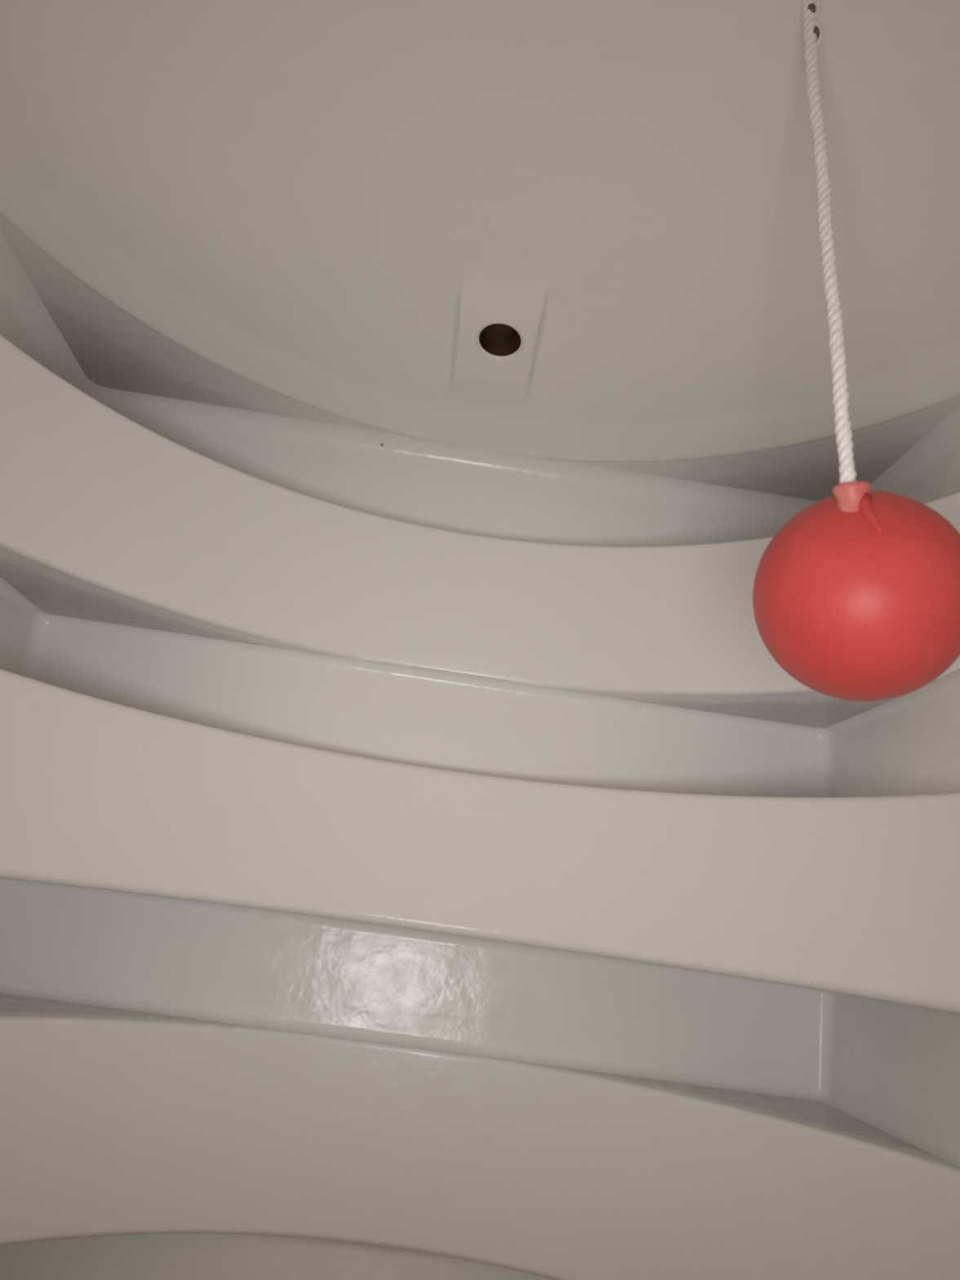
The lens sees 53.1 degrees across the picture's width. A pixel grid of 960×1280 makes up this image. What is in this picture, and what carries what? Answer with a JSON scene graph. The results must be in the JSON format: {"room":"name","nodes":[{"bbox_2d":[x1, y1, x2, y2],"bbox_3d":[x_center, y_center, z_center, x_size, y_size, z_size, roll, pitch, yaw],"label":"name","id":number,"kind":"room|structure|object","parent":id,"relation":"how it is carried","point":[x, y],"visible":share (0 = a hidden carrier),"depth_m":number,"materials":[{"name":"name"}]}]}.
{"room":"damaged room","nodes":[
{"label":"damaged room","id":0,"kind":"room"},
{"bbox_2d":[0,231,959,1279],"bbox_3d":[-0.036,0.148,0.669,1.287,1.005,0.882,3,-18,-1],"label":"wall","id":1,"kind":"structure","parent":0,"point":[420,859],"depth_m":0.81,"materials":[{"name":"white paint"}]},
{"bbox_2d":[0,0,959,501],"bbox_3d":[0.047,-0.388,0.631,1.280,0.267,1.277,3,-18,-1],"label":"ceiling","id":2,"kind":"structure","parent":0,"point":[585,232],"depth_m":0.76,"materials":[{"name":"white paint"}]},
{"bbox_2d":[801,0,857,484],"bbox_3d":[0.192,-0.234,0.529,0.012,0.337,0.009,-6,-20,25],"label":"rope","id":3,"kind":"object","parent":2,"relation":"hanging from","point":[812,31],"visible":1,"depth_m":0.52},
{"bbox_2d":[752,480,959,701],"bbox_3d":[0.199,-0.023,0.501,0.110,0.109,0.110,3,-18,-1],"label":"ball","id":4,"kind":"object","parent":3,"relation":"hanging from","point":[856,596],"visible":1,"depth_m":0.46,"materials":[{"name":"red rubber"}]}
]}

